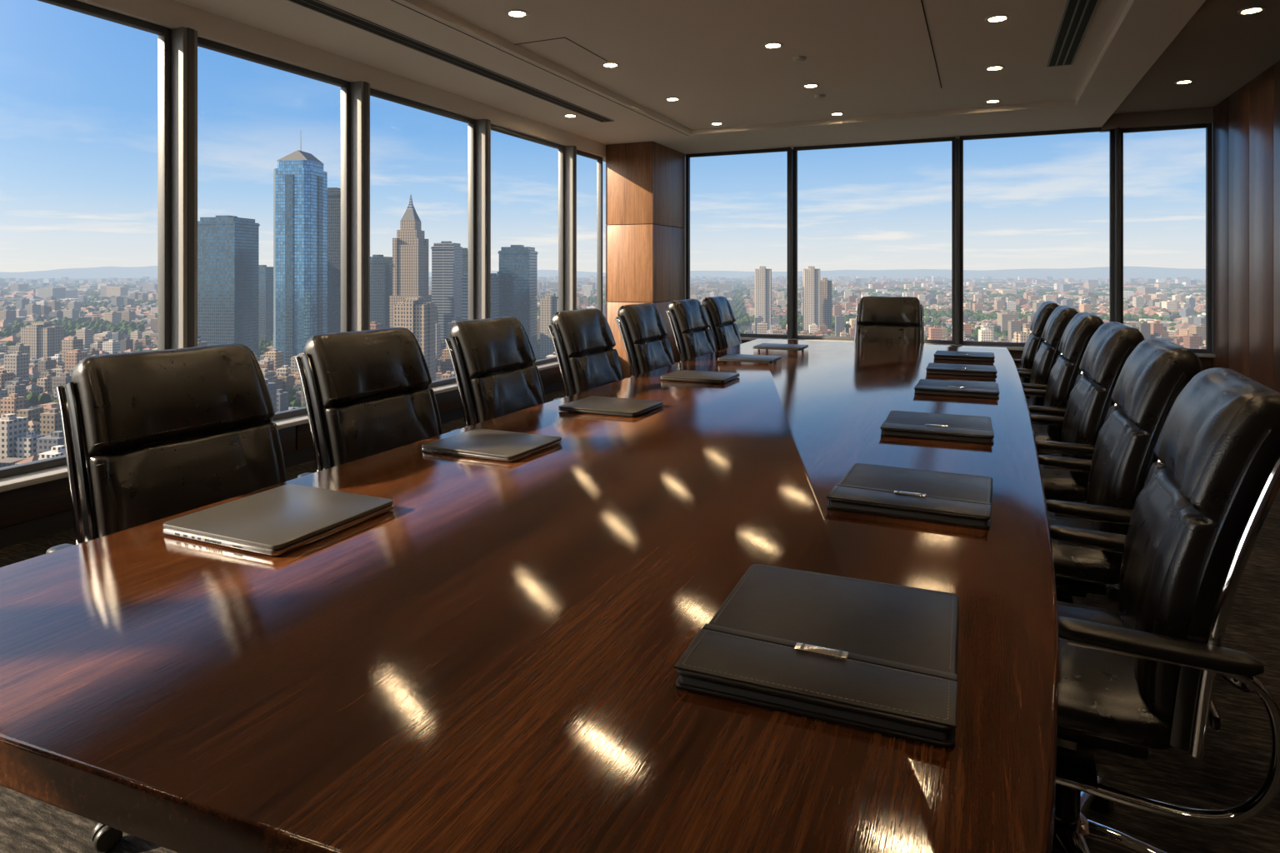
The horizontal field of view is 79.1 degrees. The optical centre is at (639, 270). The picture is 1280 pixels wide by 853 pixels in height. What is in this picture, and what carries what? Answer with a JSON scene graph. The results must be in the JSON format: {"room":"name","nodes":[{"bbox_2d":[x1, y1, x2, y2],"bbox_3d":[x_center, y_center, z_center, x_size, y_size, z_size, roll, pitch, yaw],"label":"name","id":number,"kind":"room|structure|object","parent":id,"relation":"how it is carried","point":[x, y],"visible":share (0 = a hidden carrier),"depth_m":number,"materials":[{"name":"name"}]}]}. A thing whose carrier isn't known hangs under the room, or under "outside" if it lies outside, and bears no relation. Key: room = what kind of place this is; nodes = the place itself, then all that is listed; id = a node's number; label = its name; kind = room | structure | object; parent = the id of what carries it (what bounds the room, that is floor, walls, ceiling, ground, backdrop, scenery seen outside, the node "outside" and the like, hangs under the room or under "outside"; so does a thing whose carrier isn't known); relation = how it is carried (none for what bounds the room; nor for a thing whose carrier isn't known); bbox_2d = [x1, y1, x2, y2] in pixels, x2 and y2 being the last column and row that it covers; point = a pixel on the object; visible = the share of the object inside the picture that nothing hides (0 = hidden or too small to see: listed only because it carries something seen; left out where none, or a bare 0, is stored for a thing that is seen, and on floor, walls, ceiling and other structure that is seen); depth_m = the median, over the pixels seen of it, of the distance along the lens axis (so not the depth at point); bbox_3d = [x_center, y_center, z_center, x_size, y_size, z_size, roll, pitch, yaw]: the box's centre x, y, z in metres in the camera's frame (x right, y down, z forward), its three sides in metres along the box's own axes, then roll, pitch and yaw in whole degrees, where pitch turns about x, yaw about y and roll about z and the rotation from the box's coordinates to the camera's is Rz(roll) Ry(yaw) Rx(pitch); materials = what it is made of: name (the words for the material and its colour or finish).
{"room":"conference room","nodes":[
{"label":"conference room","id":0,"kind":"room"},
{"bbox_2d":[0,0,605,549],"bbox_3d":[-2.443,-0.115,5.075,0.200,2.830,12.100,0,0,24],"label":"wall","id":1,"kind":"structure","parent":0,"point":[37,511],"depth_m":5.08,"materials":[{"name":"brown paint"}]},
{"bbox_2d":[0,0,170,479],"bbox_3d":[-2.955,-0.200,3.847,0.060,2.360,1.270,0,0,24],"label":"window","id":2,"kind":"structure","parent":1,"relation":"in","point":[163,33],"depth_m":4.39,"materials":[{"name":"grey"}]},
{"bbox_2d":[197,36,350,420],"bbox_3d":[-2.402,-0.200,5.095,0.060,2.360,1.280,0,0,24],"label":"window","id":3,"kind":"structure","parent":1,"relation":"in","point":[345,86],"depth_m":5.64,"materials":[{"name":"grey metal"}]},
{"bbox_2d":[0,360,559,492],"bbox_3d":[-2.616,0.995,4.561,0.300,0.030,10.620,0,0,24],"label":"trim","id":4,"kind":"structure","parent":1,"relation":"attached to","point":[58,472],"depth_m":3.77,"materials":[{"name":"metal"}]},
{"bbox_2d":[170,26,576,349],"bbox_3d":[-2.774,-0.200,4.150,0.185,2.360,9.830,0,0,24],"label":"window mullions","id":5,"kind":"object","parent":1,"relation":"attached to","point":[183,40],"depth_m":5.63,"materials":[{"name":"grey paint"}]},
{"bbox_2d":[370,88,475,388],"bbox_3d":[-1.814,-0.200,6.421,0.060,2.360,1.440,0,0,24],"label":"window","id":6,"kind":"structure","parent":1,"relation":"in","point":[472,122],"depth_m":7.04,"materials":[{"name":"grey"}]},
{"bbox_2d":[490,124,564,365],"bbox_3d":[-1.172,-0.200,7.870,0.060,2.360,1.550,0,0,24],"label":"window","id":7,"kind":"structure","parent":1,"relation":"in","point":[561,148],"depth_m":8.54,"materials":[{"name":"grey"}]},
{"bbox_2d":[576,150,602,312],"bbox_3d":[-0.650,-0.200,9.047,0.060,2.360,0.845,0,0,24],"label":"window","id":8,"kind":"structure","parent":1,"relation":"in","point":[599,159],"depth_m":9.40,"materials":[{"name":"grey"}]},
{"bbox_2d":[0,390,1279,852],"bbox_3d":[0.520,1.400,3.789,6.760,0.200,12.150,0,0,24],"label":"floor","id":9,"kind":"structure","parent":0,"point":[1235,764],"depth_m":2.02,"materials":[{"name":"carpet"}]},
{"bbox_2d":[45,343,286,852],"bbox_3d":[-1.038,0.755,1.973,0.647,1.089,0.638,0,0,28],"label":"office chair","id":10,"kind":"object","parent":9,"relation":"on","point":[160,434],"visible":0.37,"depth_m":1.96,"materials":[{"name":"black leather"}]},
{"bbox_2d":[295,327,442,478],"bbox_3d":[-0.747,0.755,2.630,0.647,1.089,0.638,0,0,26],"label":"office chair","id":11,"kind":"object","parent":9,"relation":"on","point":[367,393],"visible":0.41,"depth_m":2.60,"materials":[{"name":"black leather"}]},
{"bbox_2d":[444,316,545,431],"bbox_3d":[-0.436,0.755,3.332,0.647,1.089,0.638,0,0,23],"label":"office chair","id":12,"kind":"object","parent":9,"relation":"on","point":[492,360],"visible":0.4,"depth_m":3.28,"materials":[{"name":"black leather"}]},
{"bbox_2d":[0,338,1059,852],"bbox_3d":[0.662,0.925,3.338,1.845,0.750,5.640,0,0,24],"label":"conference table","id":13,"kind":"object","parent":9,"relation":"on","point":[482,662],"visible":0.94,"depth_m":1.13,"materials":[{"name":"brown wood"}]},
{"bbox_2d":[163,484,393,555],"bbox_3d":[-0.779,0.538,1.696,0.335,0.024,0.332,0,0,24],"label":"laptop","id":14,"kind":"object","parent":13,"relation":"on","point":[286,518],"visible":1,"depth_m":1.65,"materials":[{"name":"silver metal"}]},
{"bbox_2d":[421,428,561,461],"bbox_3d":[-0.457,0.540,2.412,0.335,0.020,0.287,0,0,26],"label":"laptop","id":15,"kind":"object","parent":13,"relation":"on","point":[497,445],"visible":1,"depth_m":2.38,"materials":[{"name":"silver metal"}]},
{"bbox_2d":[558,395,663,416],"bbox_3d":[-0.112,0.540,3.091,0.335,0.020,0.287,0,0,25],"label":"laptop","id":16,"kind":"object","parent":13,"relation":"on","point":[592,404],"visible":1,"depth_m":3.04,"materials":[{"name":"grey metal"}]},
{"bbox_2d":[660,370,739,383],"bbox_3d":[0.308,0.540,3.954,0.335,0.020,0.287,0,0,24],"label":"laptop","id":17,"kind":"object","parent":13,"relation":"on","point":[680,375],"visible":1,"depth_m":3.90,"materials":[{"name":"grey metal"}]},
{"bbox_2d":[717,354,781,363],"bbox_3d":[0.674,0.540,4.755,0.335,0.020,0.287,0,0,23],"label":"laptop","id":18,"kind":"object","parent":13,"relation":"on","point":[730,357],"visible":1,"depth_m":4.67,"materials":[{"name":"grey metal"}]},
{"bbox_2d":[753,343,808,350],"bbox_3d":[0.998,0.540,5.486,0.335,0.020,0.287,0,0,24],"label":"laptop","id":19,"kind":"object","parent":13,"relation":"on","point":[763,346],"visible":1,"depth_m":5.41,"materials":[{"name":"grey metal"}]},
{"bbox_2d":[673,564,959,748],"bbox_3d":[0.281,0.535,1.141,0.347,0.030,0.407,0,0,23],"label":"portfolio","id":20,"kind":"object","parent":13,"relation":"on","point":[874,657],"visible":1,"depth_m":1.06,"materials":[{"name":"black leather"}]},
{"bbox_2d":[825,463,992,529],"bbox_3d":[0.664,0.535,1.882,0.347,0.030,0.367,0,0,25],"label":"portfolio","id":21,"kind":"object","parent":13,"relation":"on","point":[963,500],"visible":1,"depth_m":1.80,"materials":[{"name":"black leather"}]},
{"bbox_2d":[880,410,994,444],"bbox_3d":[1.030,0.535,2.683,0.347,0.030,0.367,0,0,23],"label":"portfolio","id":22,"kind":"object","parent":13,"relation":"on","point":[950,427],"visible":1,"depth_m":2.59,"materials":[{"name":"black leather"}]},
{"bbox_2d":[914,379,999,399],"bbox_3d":[1.447,0.535,3.537,0.347,0.030,0.336,0,0,24],"label":"portfolio","id":23,"kind":"object","parent":13,"relation":"on","point":[924,387],"visible":1,"depth_m":3.44,"materials":[{"name":"black leather"}]},
{"bbox_2d":[925,362,997,377],"bbox_3d":[1.747,0.535,4.214,0.347,0.030,0.316,0,0,23],"label":"portfolio","id":24,"kind":"object","parent":13,"relation":"on","point":[932,368],"visible":1,"depth_m":4.12,"materials":[{"name":"black leather"}]},
{"bbox_2d":[933,350,994,361],"bbox_3d":[2.047,0.535,4.890,0.347,0.030,0.316,0,0,24],"label":"portfolio","id":25,"kind":"object","parent":13,"relation":"on","point":[942,355],"visible":1,"depth_m":4.79,"materials":[{"name":"black leather"}]},
{"bbox_2d":[547,308,624,400],"bbox_3d":[-0.099,0.755,4.092,0.647,1.089,0.638,0,0,25],"label":"office chair","id":26,"kind":"object","parent":9,"relation":"on","point":[583,342],"visible":0.49,"depth_m":4.03,"materials":[{"name":"black leather"}]},
{"bbox_2d":[615,303,674,379],"bbox_3d":[0.225,0.755,4.823,0.647,1.089,0.638,0,0,24],"label":"office chair","id":27,"kind":"object","parent":9,"relation":"on","point":[642,327],"visible":0.45,"depth_m":4.74,"materials":[{"name":"black leather"}]},
{"bbox_2d":[605,141,684,378],"bbox_3d":[0.085,-0.115,9.768,0.620,2.830,1.070,0,0,24],"label":"wood column","id":28,"kind":"structure","parent":9,"relation":"on","point":[645,181],"depth_m":9.33,"materials":[{"name":"brown wood"}]},
{"bbox_2d":[665,299,716,364],"bbox_3d":[0.561,0.755,5.583,0.647,1.089,0.638,0,0,26],"label":"office chair","id":29,"kind":"object","parent":9,"relation":"on","point":[689,323],"visible":0.44,"depth_m":5.50,"materials":[{"name":"black leather"}]},
{"bbox_2d":[701,295,741,351],"bbox_3d":[0.852,0.755,6.239,0.647,1.089,0.638,0,0,23],"label":"office chair","id":30,"kind":"object","parent":9,"relation":"on","point":[719,312],"visible":0.42,"depth_m":6.14,"materials":[{"name":"black leather"}]},
{"bbox_2d":[854,296,924,344],"bbox_3d":[1.932,0.755,6.088,0.638,1.089,0.647,0,0,24],"label":"office chair","id":31,"kind":"object","parent":9,"relation":"on","point":[899,320],"visible":0.36,"depth_m":6.22,"materials":[{"name":"black leather"}]},
{"bbox_2d":[1013,300,1059,399],"bbox_3d":[2.555,0.755,5.375,0.647,1.089,0.638,0,0,25],"label":"office chair","id":32,"kind":"object","parent":9,"relation":"on","point":[1032,344],"visible":0.36,"depth_m":5.10,"materials":[{"name":"black leather"}]},
{"bbox_2d":[1018,305,1079,406],"bbox_3d":[2.279,0.755,4.678,0.647,1.089,0.638,0,0,24],"label":"office chair","id":33,"kind":"object","parent":9,"relation":"on","point":[1046,357],"visible":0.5,"depth_m":4.41,"materials":[{"name":"black leather"}]},
{"bbox_2d":[1024,311,1104,455],"bbox_3d":[1.978,0.755,3.935,0.647,1.089,0.638,0,0,25],"label":"office chair","id":34,"kind":"object","parent":9,"relation":"on","point":[1076,337],"visible":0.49,"depth_m":3.66,"materials":[{"name":"black leather"}]},
{"bbox_2d":[1030,321,1144,601],"bbox_3d":[1.656,0.755,3.161,0.647,1.089,0.638,0,0,23],"label":"office chair","id":35,"kind":"object","parent":9,"relation":"on","point":[1107,352],"visible":0.52,"depth_m":2.91,"materials":[{"name":"black leather"}]},
{"bbox_2d":[1038,338,1202,746],"bbox_3d":[1.315,0.755,2.391,0.647,1.089,0.638,0,0,25],"label":"office chair","id":36,"kind":"object","parent":9,"relation":"on","point":[1152,377],"visible":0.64,"depth_m":2.15,"materials":[{"name":"black leather"}]},
{"bbox_2d":[1050,367,1279,852],"bbox_3d":[0.955,0.755,1.652,0.647,1.089,0.638,0,0,27],"label":"office chair","id":37,"kind":"object","parent":9,"relation":"on","point":[1134,679],"visible":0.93,"depth_m":1.39,"materials":[{"name":"black leather"}]},
{"bbox_2d":[287,0,1099,122],"bbox_3d":[-0.358,-1.554,2.845,4.204,0.064,9.312,0,0,24],"label":"ceiling air vent","id":38,"kind":"object","parent":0,"point":[1077,15],"depth_m":5.24,"materials":[{"name":"black metal"}]},
{"bbox_2d":[173,0,1279,154],"bbox_3d":[0.520,-1.686,3.789,6.760,0.328,12.150,0,0,24],"label":"ceiling","id":39,"kind":"structure","parent":0,"point":[896,70],"depth_m":5.79,"materials":[{"name":"paint"}]},
{"bbox_2d":[505,9,529,17],"bbox_3d":[-0.754,-1.581,4.764,0.144,0.008,0.144,0,0,24],"label":"recessed light","id":40,"kind":"object","parent":39,"relation":"in","point":[512,12],"visible":1,"depth_m":4.75,"materials":[{"name":"white"}]},
{"bbox_2d":[563,114,577,117],"bbox_3d":[-0.687,-1.526,7.633,0.144,0.008,0.144,0,0,24],"label":"recessed light","id":41,"kind":"object","parent":39,"relation":"in","point":[564,115],"visible":1,"depth_m":7.62,"materials":[{"name":"white"}]},
{"bbox_2d":[600,61,619,67],"bbox_3d":[-0.228,-1.581,5.953,0.144,0.008,0.144,0,0,24],"label":"recessed light","id":42,"kind":"object","parent":39,"relation":"in","point":[609,64],"visible":1,"depth_m":5.94,"materials":[{"name":"white"}]},
{"bbox_2d":[665,96,679,100],"bbox_3d":[0.299,-1.581,7.141,0.144,0.008,0.144,0,0,24],"label":"recessed light","id":43,"kind":"object","parent":39,"relation":"in","point":[672,98],"visible":1,"depth_m":7.12,"materials":[{"name":"white"}]},
{"bbox_2d":[710,122,723,124],"bbox_3d":[0.826,-1.581,8.330,0.144,0.008,0.144,0,0,24],"label":"recessed light","id":44,"kind":"object","parent":39,"relation":"in","point":[711,123],"visible":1,"depth_m":8.34,"materials":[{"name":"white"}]},
{"bbox_2d":[762,41,783,48],"bbox_3d":[0.933,-1.581,5.438,0.144,0.008,0.144,0,0,24],"label":"recessed light","id":45,"kind":"object","parent":39,"relation":"in","point":[773,44],"visible":1,"depth_m":5.43,"materials":[{"name":"white"}]},
{"bbox_2d":[792,55,806,62],"bbox_3d":[1.187,-1.570,5.763,0.100,0.030,0.100,0,0,24],"label":"smoke detector","id":46,"kind":"object","parent":39,"relation":"attached to","point":[798,58],"visible":1,"depth_m":5.73,"materials":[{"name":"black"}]},
{"bbox_2d":[802,83,819,88],"bbox_3d":[1.460,-1.581,6.627,0.144,0.008,0.144,0,0,24],"label":"recessed light","id":47,"kind":"object","parent":39,"relation":"in","point":[808,85],"visible":1,"depth_m":6.61,"materials":[{"name":"white"}]},
{"bbox_2d":[814,94,824,99],"bbox_3d":[1.622,-1.570,6.992,0.100,0.030,0.100,0,0,24],"label":"smoke detector","id":48,"kind":"object","parent":39,"relation":"attached to","point":[817,96],"visible":1,"depth_m":6.96,"materials":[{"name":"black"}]},
{"bbox_2d":[830,112,844,115],"bbox_3d":[1.987,-1.581,7.815,0.144,0.008,0.144,0,0,24],"label":"recessed light","id":49,"kind":"object","parent":39,"relation":"in","point":[832,113],"visible":1,"depth_m":7.81,"materials":[{"name":"white"}]},
{"bbox_2d":[984,99,1001,103],"bbox_3d":[3.294,-1.581,7.236,0.144,0.008,0.144,0,0,24],"label":"recessed light","id":50,"kind":"object","parent":39,"relation":"in","point":[993,101],"visible":1,"depth_m":7.23,"materials":[{"name":"white"}]},
{"bbox_2d":[984,65,1004,70],"bbox_3d":[2.767,-1.581,6.047,0.144,0.008,0.144,0,0,24],"label":"recessed light","id":51,"kind":"object","parent":39,"relation":"in","point":[996,67],"visible":1,"depth_m":6.04,"materials":[{"name":"white"}]},
{"bbox_2d":[985,14,1009,22],"bbox_3d":[2.241,-1.581,4.859,0.144,0.008,0.144,0,0,24],"label":"recessed light","id":52,"kind":"object","parent":39,"relation":"in","point":[999,17],"visible":1,"depth_m":4.85,"materials":[{"name":"white"}]},
{"bbox_2d":[1174,79,1194,84],"bbox_3d":[4.745,-1.646,6.757,0.144,0.008,0.144,0,0,24],"label":"recessed light","id":53,"kind":"object","parent":39,"relation":"in","point":[1182,82],"visible":1,"depth_m":6.75,"materials":[{"name":"white"}]},
{"bbox_2d":[1237,5,1265,14],"bbox_3d":[3.868,-1.646,4.903,0.144,0.008,0.144,0,0,24],"label":"recessed light","id":54,"kind":"object","parent":39,"relation":"in","point":[1251,10],"visible":1,"depth_m":4.90,"materials":[{"name":"white"}]},
{"bbox_2d":[683,107,1213,370],"bbox_3d":[2.943,-0.175,9.196,6.710,2.950,0.200,0,0,24],"label":"wall","id":55,"kind":"structure","parent":0,"point":[1196,116],"depth_m":8.02,"materials":[{"name":"brown wood"}]},
{"bbox_2d":[685,147,790,338],"bbox_3d":[1.244,-0.345,9.916,1.380,2.370,0.060,0,0,24],"label":"window","id":56,"kind":"structure","parent":55,"relation":"in","point":[784,149],"depth_m":10.08,"materials":[{"name":"grey"}]},
{"bbox_2d":[793,136,955,344],"bbox_3d":[2.762,-0.345,9.244,1.860,2.370,0.060,0,0,24],"label":"window","id":57,"kind":"structure","parent":55,"relation":"in","point":[796,336],"depth_m":9.31,"materials":[{"name":"grey metal"}]},
{"bbox_2d":[788,127,1119,344],"bbox_3d":[3.461,-0.330,8.896,3.500,2.340,0.170,0,0,24],"label":"window mullions","id":58,"kind":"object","parent":55,"relation":"attached to","point":[1117,131],"depth_m":8.75,"materials":[{"name":"grey metal"}]},
{"bbox_2d":[740,336,1215,357],"bbox_3d":[3.211,0.855,9.023,5.680,0.030,0.300,0,0,24],"label":"trim","id":59,"kind":"structure","parent":55,"relation":"attached to","point":[1016,348],"depth_m":8.74,"materials":[{"name":"metal"}]},
{"bbox_2d":[959,127,1114,346],"bbox_3d":[4.343,-0.345,8.543,1.520,2.370,0.060,0,0,24],"label":"window","id":60,"kind":"structure","parent":55,"relation":"in","point":[962,139],"depth_m":8.57,"materials":[{"name":"grey"}]},
{"bbox_2d":[1120,123,1211,353],"bbox_3d":[5.445,-0.330,8.055,0.810,2.340,0.060,0,0,24],"label":"window","id":61,"kind":"structure","parent":55,"relation":"in","point":[1207,126],"depth_m":7.91,"materials":[{"name":"grey"}]},
{"bbox_2d":[1211,60,1279,393],"bbox_3d":[3.508,-0.175,2.438,0.200,2.950,12.100,0,0,24],"label":"wall","id":62,"kind":"structure","parent":0,"point":[1246,124],"depth_m":6.75,"materials":[{"name":"brown wood"}]},
{"label":"outside","id":63,"kind":"structure","parent":0,"visible":0},
{"bbox_2d":[4,277,1166,434],"bbox_3d":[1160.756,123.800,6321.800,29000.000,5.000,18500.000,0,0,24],"label":"ground","id":64,"kind":"structure","parent":63,"point":[745,327],"depth_m":2278.80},
{"bbox_2d":[20,321,64,359],"bbox_3d":[-819.529,95.800,1063.190,44.000,51.000,30.000,0,0,7],"label":"skyscraper","id":65,"kind":"structure","parent":64,"relation":"on","point":[44,338],"depth_m":1051.24,"materials":[{"name":"white concrete"}]},
{"bbox_2d":[0,265,157,279],"bbox_3d":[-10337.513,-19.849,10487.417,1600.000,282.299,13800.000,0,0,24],"label":"hills","id":66,"kind":"structure","parent":64,"relation":"on","point":[151,271],"depth_m":8883.94,"materials":[{"name":"blue"}]},
{"bbox_2d":[197,215,263,357],"bbox_3d":[-531.406,25.300,1000.045,59.800,192.000,57.500,0,0,7],"label":"skyscraper","id":67,"kind":"structure","parent":64,"relation":"on","point":[228,246],"depth_m":976.76,"materials":[{"name":"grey glass"}]},
{"bbox_2d":[259,265,273,341],"bbox_3d":[-632.658,55.800,1299.767,32.200,131.000,32.200,0,0,7],"label":"skyscraper","id":68,"kind":"structure","parent":64,"relation":"on","point":[266,273],"depth_m":1286.12,"materials":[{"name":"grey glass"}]},
{"bbox_2d":[273,140,327,367],"bbox_3d":[-415.877,-25.700,949.316,52.400,294.000,49.200,0,0,7],"label":"skyscraper","id":69,"kind":"structure","parent":64,"relation":"on","point":[300,181],"depth_m":927.49,"materials":[{"name":"blue glass"}]},
{"bbox_2d":[327,187,340,333],"bbox_3d":[-397.086,6.800,1009.431,39.100,229.000,39.100,0,0,7],"label":"skyscraper","id":70,"kind":"structure","parent":64,"relation":"on","point":[333,193],"depth_m":991.65,"materials":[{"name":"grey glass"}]},
{"bbox_2d":[370,255,392,328],"bbox_3d":[-370.379,49.300,1099.318,36.800,144.000,34.500,0,0,7],"label":"skyscraper","id":71,"kind":"structure","parent":64,"relation":"on","point":[381,267],"depth_m":1084.34,"materials":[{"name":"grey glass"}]},
{"bbox_2d":[389,194,431,328],"bbox_3d":[-325.197,6.300,1100.079,43.750,230.000,43.750,0,0,7],"label":"skyscraper","id":72,"kind":"structure","parent":64,"relation":"on","point":[410,247],"depth_m":1083.81,"materials":[{"name":"beige concrete"}]},
{"bbox_2d":[394,296,435,381],"bbox_3d":[-231.965,74.300,799.536,36.000,94.000,34.000,0,0,7],"label":"skyscraper","id":73,"kind":"structure","parent":64,"relation":"on","point":[415,314],"depth_m":786.19,"materials":[{"name":"beige concrete"}]},
{"bbox_2d":[435,310,438,323],"bbox_3d":[-279.294,83.800,998.797,34.000,75.000,30.000,0,0,7],"label":"skyscraper","id":74,"kind":"structure","parent":64,"relation":"on","point":[437,312],"depth_m":1000.41,"materials":[{"name":"grey"}]},
{"bbox_2d":[430,240,463,349],"bbox_3d":[-285.855,38.800,1149.366,39.100,165.000,39.100,0,0,7],"label":"skyscraper","id":75,"kind":"structure","parent":64,"relation":"on","point":[447,257],"depth_m":1132.78,"materials":[{"name":"grey concrete"}]},
{"bbox_2d":[462,248,468,277],"bbox_3d":[-282.004,42.300,1249.382,25.300,158.000,25.300,0,0,7],"label":"skyscraper","id":76,"kind":"structure","parent":64,"relation":"on","point":[465,252],"depth_m":1238.06,"materials":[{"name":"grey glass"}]},
{"bbox_2d":[460,273,499,320],"bbox_3d":[-205.480,60.800,999.994,43.700,121.000,39.100,0,0,7],"label":"skyscraper","id":77,"kind":"structure","parent":64,"relation":"on","point":[494,280],"depth_m":985.62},
{"bbox_2d":[498,245,539,358],"bbox_3d":[-164.818,43.300,1049.791,48.300,156.000,46.000,0,0,7],"label":"skyscraper","id":78,"kind":"structure","parent":64,"relation":"on","point":[517,263],"depth_m":1030.90,"materials":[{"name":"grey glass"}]},
{"bbox_2d":[540,293,558,357],"bbox_3d":[-126.391,76.800,1099.483,30.000,89.000,28.000,0,0,7],"label":"skyscraper","id":79,"kind":"structure","parent":64,"relation":"on","point":[548,303],"depth_m":1086.99,"materials":[{"name":"beige concrete"}]},
{"bbox_2d":[0,275,1205,467],"bbox_3d":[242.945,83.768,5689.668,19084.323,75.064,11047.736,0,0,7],"label":"cityscape","id":80,"kind":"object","parent":64,"relation":"on","point":[1152,307],"visible":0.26,"depth_m":1854.01,"materials":[{"name":"beige concrete"}]},
{"bbox_2d":[755,266,771,329],"bbox_3d":[238.189,56.300,1500.130,32.000,130.000,30.000,0,0,7],"label":"skyscraper","id":81,"kind":"structure","parent":64,"relation":"on","point":[762,276],"depth_m":1486.11,"materials":[{"name":"beige concrete"}]},
{"bbox_2d":[803,266,819,330],"bbox_3d":[331.805,56.300,1499.115,32.000,130.000,30.000,0,0,7],"label":"skyscraper","id":82,"kind":"structure","parent":64,"relation":"on","point":[811,275],"depth_m":1485.38,"materials":[{"name":"beige concrete"}]},
{"bbox_2d":[428,266,1205,279],"bbox_3d":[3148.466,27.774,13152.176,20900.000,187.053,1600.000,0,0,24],"label":"hills","id":83,"kind":"structure","parent":64,"relation":"on","point":[1146,272],"depth_m":8883.94,"materials":[{"name":"blue"}]},
{"bbox_2d":[820,278,831,329],"bbox_3d":[368.716,67.800,1542.917,26.000,107.000,24.000,0,0,7],"label":"skyscraper","id":84,"kind":"structure","parent":64,"relation":"on","point":[825,285],"depth_m":1532.16,"materials":[{"name":"grey concrete"}]},
{"bbox_2d":[1014,328,1031,342],"bbox_3d":[520.769,98.800,1027.084,44.000,45.000,28.000,0,0,7],"label":"building","id":85,"kind":"structure","parent":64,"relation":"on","point":[1019,337],"depth_m":1022.13,"materials":[{"name":"beige concrete"}]}
]}

